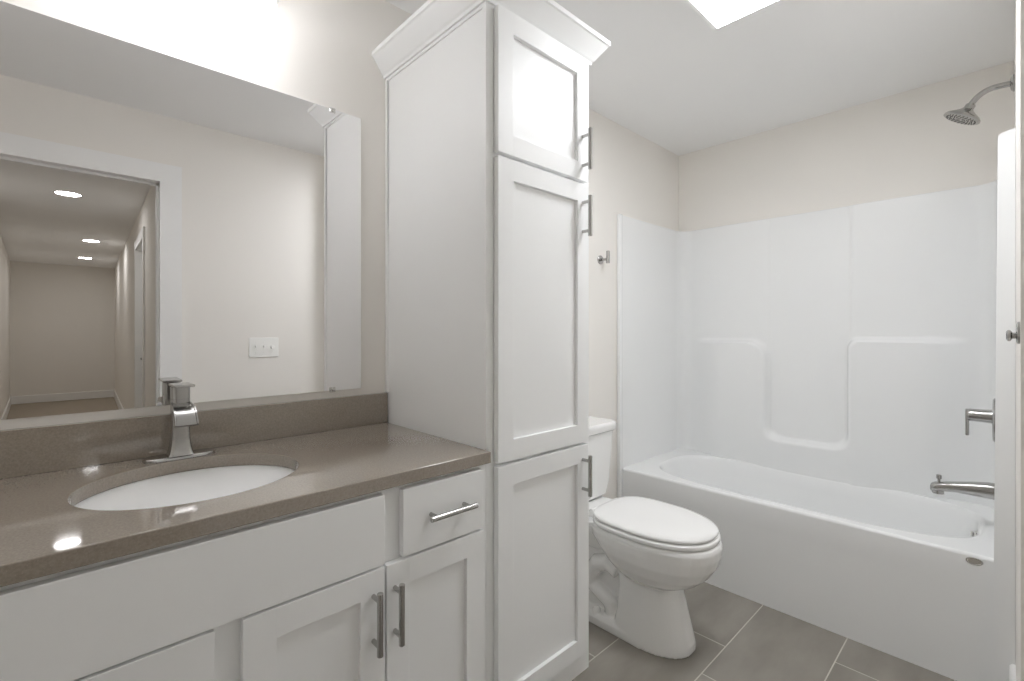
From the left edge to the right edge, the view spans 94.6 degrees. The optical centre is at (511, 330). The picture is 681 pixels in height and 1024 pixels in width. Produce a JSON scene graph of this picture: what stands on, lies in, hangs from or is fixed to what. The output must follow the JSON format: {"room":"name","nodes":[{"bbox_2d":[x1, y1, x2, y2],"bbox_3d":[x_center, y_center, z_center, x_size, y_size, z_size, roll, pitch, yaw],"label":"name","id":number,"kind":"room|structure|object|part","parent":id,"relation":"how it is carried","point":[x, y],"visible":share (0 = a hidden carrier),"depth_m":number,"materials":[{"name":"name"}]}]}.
{"room":"bathroom","nodes":[
{"label":"bathroom","id":0,"kind":"room"},
{"bbox_2d":[0,0,678,498],"bbox_3d":[-0.157,0.031,1.996,3.580,2.362,0.120,0,0,-44],"label":"wall","id":1,"kind":"structure","parent":0,"point":[319,52],"depth_m":1.58,"materials":[{"name":"beige paint"}]},
{"bbox_2d":[0,0,360,419],"bbox_3d":[-0.875,-0.259,1.225,1.023,0.908,0.010,0,0,-44],"label":"wall mirror","id":2,"kind":"object","parent":1,"relation":"attached to","point":[165,219],"visible":1,"depth_m":1.21,"materials":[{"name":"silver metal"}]},
{"bbox_2d":[0,392,387,478],"bbox_3d":[-0.877,0.264,1.216,1.220,0.101,0.020,0,0,-44],"label":"backsplash","id":3,"kind":"structure","parent":1,"relation":"attached to","point":[40,449],"depth_m":1.19,"materials":[{"name":"beige stone"}]},
{"bbox_2d":[597,251,609,264],"bbox_3d":[0.488,-0.385,2.485,0.048,0.066,0.059,0,0,-44],"label":"robe hook","id":4,"kind":"object","parent":1,"relation":"attached to","point":[600,259],"visible":1,"depth_m":2.48,"materials":[{"name":"silver metal"}]},
{"bbox_2d":[385,0,1014,155],"bbox_3d":[0.445,-1.179,1.361,3.580,0.060,1.870,0,0,-44],"label":"ceiling","id":5,"kind":"structure","parent":0,"point":[684,86],"depth_m":1.98,"materials":[{"name":"paint"}]},
{"bbox_2d":[684,0,782,31],"bbox_3d":[0.810,-1.127,1.481,0.280,0.045,0.470,0,0,-44],"label":"ceiling light","id":6,"kind":"object","parent":5,"relation":"attached to","point":[718,14],"visible":1,"depth_m":1.62,"materials":[{"name":"paint"}]},
{"bbox_2d":[572,582,955,680],"bbox_3d":[0.424,1.242,1.383,3.580,0.060,1.810,0,0,-44],"label":"floor","id":7,"kind":"structure","parent":0,"point":[738,638],"depth_m":1.77,"materials":[{"name":"tile"}]},
{"bbox_2d":[0,464,485,680],"bbox_3d":[-0.674,0.779,1.009,1.209,0.866,0.597,0,0,-44],"label":"vanity cabinet","id":8,"kind":"object","parent":7,"relation":"on","point":[389,584],"visible":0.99,"depth_m":0.91,"materials":[{"name":"paint"}]},
{"bbox_3d":[-0.614,0.800,0.718,0.276,0.574,0.019,0,0,-44],"label":"door","id":9,"kind":"part","parent":8,"relation":"part of","materials":[{"name":"paint"}]},
{"bbox_2d":[0,422,490,586],"bbox_3d":[-0.691,0.330,1.019,1.220,0.030,0.563,0,0,-44],"label":"countertop","id":10,"kind":"structure","parent":8,"relation":"on","point":[43,532],"depth_m":0.94,"materials":[{"name":"beige stone"}]},
{"bbox_2d":[142,382,214,463],"bbox_3d":[-0.805,0.223,1.153,0.150,0.185,0.120,0,0,-44],"label":"faucet","id":11,"kind":"object","parent":10,"relation":"on","point":[183,413],"visible":1,"depth_m":1.16,"materials":[{"name":"silver metal"}]},
{"bbox_3d":[-0.828,0.311,1.178,0.150,0.008,0.053,0,0,-44],"label":"plate","id":12,"kind":"part","parent":11,"relation":"part of","materials":[{"name":"silver metal"}]},
{"bbox_3d":[-0.814,0.137,1.163,0.043,0.014,0.083,0,0,-44],"label":"handle","id":13,"kind":"part","parent":11,"relation":"part of","materials":[{"name":"silver metal"}]},
{"bbox_3d":[-0.792,0.201,1.141,0.047,0.049,0.084,0,0,-44],"label":"spout","id":14,"kind":"part","parent":11,"relation":"part of","materials":[{"name":"silver metal"}]},
{"bbox_3d":[-0.383,0.800,0.938,0.276,0.574,0.019,0,0,-44],"label":"door","id":15,"kind":"part","parent":8,"relation":"part of","materials":[{"name":"paint"}]},
{"bbox_3d":[-0.283,0.614,0.994,0.013,0.132,0.037,0,0,-44],"label":"handle","id":16,"kind":"part","parent":8,"relation":"part of","materials":[{"name":"silver metal"}]},
{"bbox_3d":[-0.246,0.614,1.029,0.013,0.132,0.037,0,0,-44],"label":"handle","id":17,"kind":"part","parent":8,"relation":"part of","materials":[{"name":"silver metal"}]},
{"bbox_3d":[-0.179,0.800,1.131,0.276,0.574,0.019,0,0,-44],"label":"door","id":18,"kind":"part","parent":8,"relation":"part of","materials":[{"name":"paint"}]},
{"bbox_3d":[-0.165,0.432,1.144,0.233,0.152,0.019,0,0,-44],"label":"drawer","id":19,"kind":"part","parent":8,"relation":"part of","materials":[{"name":"paint"}]},
{"bbox_3d":[-0.143,0.430,1.127,0.134,0.013,0.037,0,0,-44],"label":"handle","id":20,"kind":"part","parent":8,"relation":"part of","materials":[{"name":"silver metal"}]},
{"bbox_2d":[372,0,610,680],"bbox_3d":[-0.075,0.131,1.579,0.545,2.163,0.598,0,0,-44],"label":"linen cabinet","id":21,"kind":"object","parent":7,"relation":"on","point":[488,133],"visible":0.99,"depth_m":1.38,"materials":[{"name":"paint"}]},
{"bbox_3d":[-0.253,0.114,1.448,0.004,1.987,0.541,0,0,-44],"label":"trim","id":22,"kind":"part","parent":21,"relation":"part of","materials":[{"name":"paint"}]},
{"bbox_3d":[-0.077,-0.912,1.581,0.545,0.077,0.592,0,0,-44],"label":"crown molding","id":23,"kind":"part","parent":21,"relation":"part of","materials":[{"name":"paint"}]},
{"bbox_3d":[0.099,0.698,1.395,0.391,0.670,0.019,0,0,-44],"label":"door","id":24,"kind":"part","parent":21,"relation":"part of","materials":[{"name":"paint"}]},
{"bbox_3d":[0.099,-0.057,1.395,0.391,0.821,0.019,0,0,-44],"label":"door","id":25,"kind":"part","parent":21,"relation":"part of","materials":[{"name":"paint"}]},
{"bbox_3d":[0.099,-0.673,1.395,0.391,0.390,0.019,0,0,-44],"label":"door","id":26,"kind":"part","parent":21,"relation":"part of","materials":[{"name":"paint"}]},
{"bbox_3d":[0.237,0.455,1.488,0.013,0.128,0.037,0,0,-44],"label":"handle","id":27,"kind":"part","parent":21,"relation":"part of","materials":[{"name":"silver metal"}]},
{"bbox_3d":[0.237,-0.361,1.488,0.013,0.128,0.037,0,0,-44],"label":"handle","id":28,"kind":"part","parent":21,"relation":"part of","materials":[{"name":"silver metal"}]},
{"bbox_3d":[0.237,-0.571,1.488,0.013,0.128,0.037,0,0,-44],"label":"handle","id":29,"kind":"part","parent":21,"relation":"part of","materials":[{"name":"silver metal"}]},
{"bbox_2d":[589,416,722,658],"bbox_3d":[0.482,0.821,1.979,0.434,0.783,0.765,0,0,-44],"label":"toilet","id":30,"kind":"object","parent":7,"relation":"on","point":[644,553],"visible":0.71,"depth_m":1.80,"materials":[{"name":"ceramic"}]},
{"bbox_3d":[0.285,0.630,2.186,0.406,0.312,0.178,0,0,-44],"label":"tank","id":31,"kind":"part","parent":30,"relation":"part of","materials":[{"name":"ceramic"}]},
{"bbox_3d":[0.287,0.451,2.184,0.434,0.044,0.199,0,0,-44],"label":"tank lid","id":32,"kind":"part","parent":30,"relation":"part of","materials":[{"name":"ceramic"}]},
{"bbox_3d":[0.573,0.748,1.883,0.360,0.027,0.471,0,0,-44],"label":"lid","id":33,"kind":"part","parent":30,"relation":"part of","materials":[{"name":"plastic"}]},
{"bbox_3d":[0.487,0.998,1.974,0.367,0.428,0.750,0,0,-44],"label":"bowl","id":34,"kind":"part","parent":30,"relation":"part of","materials":[{"name":"ceramic"}]},
{"bbox_3d":[0.576,0.773,1.880,0.370,0.022,0.477,0,0,-44],"label":"seat","id":35,"kind":"part","parent":30,"relation":"part of","materials":[{"name":"plastic"}]},
{"bbox_2d":[617,128,1015,680],"bbox_3d":[1.355,0.280,2.308,0.713,1.864,1.508,0,0,-44],"label":"bathtub","id":36,"kind":"object","parent":7,"relation":"on","point":[799,385],"visible":0.98,"depth_m":2.28,"materials":[{"name":"white plastic"}]},
{"bbox_2d":[623,449,993,680],"bbox_3d":[1.367,0.986,2.313,0.682,0.452,1.482,0,0,-44],"label":"tub","id":37,"kind":"object","parent":36,"relation":"in","point":[906,574],"depth_m":1.97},
{"bbox_2d":[930,474,994,499],"bbox_3d":[1.775,0.620,1.863,0.058,0.076,0.186,0,0,-44],"label":"tub spout","id":38,"kind":"object","parent":36,"relation":"attached to","point":[978,489],"visible":0.97,"depth_m":1.84,"materials":[{"name":"silver metal"}]},
{"bbox_3d":[1.729,0.598,1.912,0.017,0.032,0.017,0,0,-44],"label":"diverter knob","id":39,"kind":"part","parent":38,"relation":"part of","materials":[{"name":"silver metal"}]},
{"bbox_3d":[1.795,0.808,1.835,0.064,0.064,0.021,0,0,-44],"label":"overflow plate","id":40,"kind":"part","parent":36,"relation":"part of","materials":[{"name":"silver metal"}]},
{"bbox_2d":[965,398,994,441],"bbox_3d":[1.810,0.340,1.826,0.166,0.166,0.083,0,0,-44],"label":"shower valve","id":41,"kind":"object","parent":36,"relation":"attached to","point":[977,415],"visible":0.88,"depth_m":1.81,"materials":[{"name":"silver metal"}]},
{"bbox_3d":[1.786,0.357,1.852,0.022,0.103,0.011,0,0,-44],"label":"lever","id":42,"kind":"part","parent":41,"relation":"part of","materials":[{"name":"silver metal"}]},
{"bbox_3d":[1.836,0.340,1.799,0.166,0.166,0.009,0,0,-44],"label":"plate","id":43,"kind":"part","parent":41,"relation":"part of","materials":[{"name":"silver metal"}]},
{"bbox_2d":[679,61,1013,231],"bbox_3d":[1.741,0.031,2.509,0.120,2.362,1.750,0,0,-44],"label":"wall","id":44,"kind":"structure","parent":0,"point":[902,144],"depth_m":2.41,"materials":[{"name":"beige paint"}]},
{"bbox_2d":[1014,0,1023,680],"bbox_3d":[1.006,0.031,0.770,3.340,2.362,0.240,0,0,-44],"label":"door frame","id":45,"kind":"structure","parent":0,"point":[1019,4],"depth_m":1.05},
{"bbox_2d":[943,74,1014,124],"bbox_3d":[1.806,-0.881,1.831,0.121,0.151,0.197,0,0,-44],"label":"shower","id":46,"kind":"object","parent":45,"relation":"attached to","point":[966,115],"visible":1,"depth_m":1.82,"materials":[{"name":"silver metal"}]},
{"bbox_3d":[1.828,-0.907,1.807,0.021,0.061,0.121,0,0,-44],"label":"arm","id":47,"kind":"part","parent":46,"relation":"part of","materials":[{"name":"silver metal"}]},
{"bbox_2d":[1009,664,1015,680],"bbox_3d":[1.261,1.142,1.188,0.964,0.140,0.014,0,0,-44],"label":"baseboard","id":48,"kind":"structure","parent":45,"relation":"attached to","point":[1012,668],"depth_m":1.48,"materials":[{"name":"paint"}]},
{"bbox_2d":[1006,322,1019,343],"bbox_3d":[0.946,0.004,0.892,0.042,0.042,0.018,0,0,-44],"label":"wall hook","id":49,"kind":"object","parent":45,"relation":"attached to","point":[1010,335],"visible":1,"depth_m":0.89,"materials":[{"name":"silver metal"}]},
{"bbox_3d":[0.945,0.009,0.893,0.022,0.022,0.014,0,0,-44],"label":"knob","id":50,"kind":"part","parent":49,"relation":"part of","materials":[{"name":"silver metal"}]}
]}

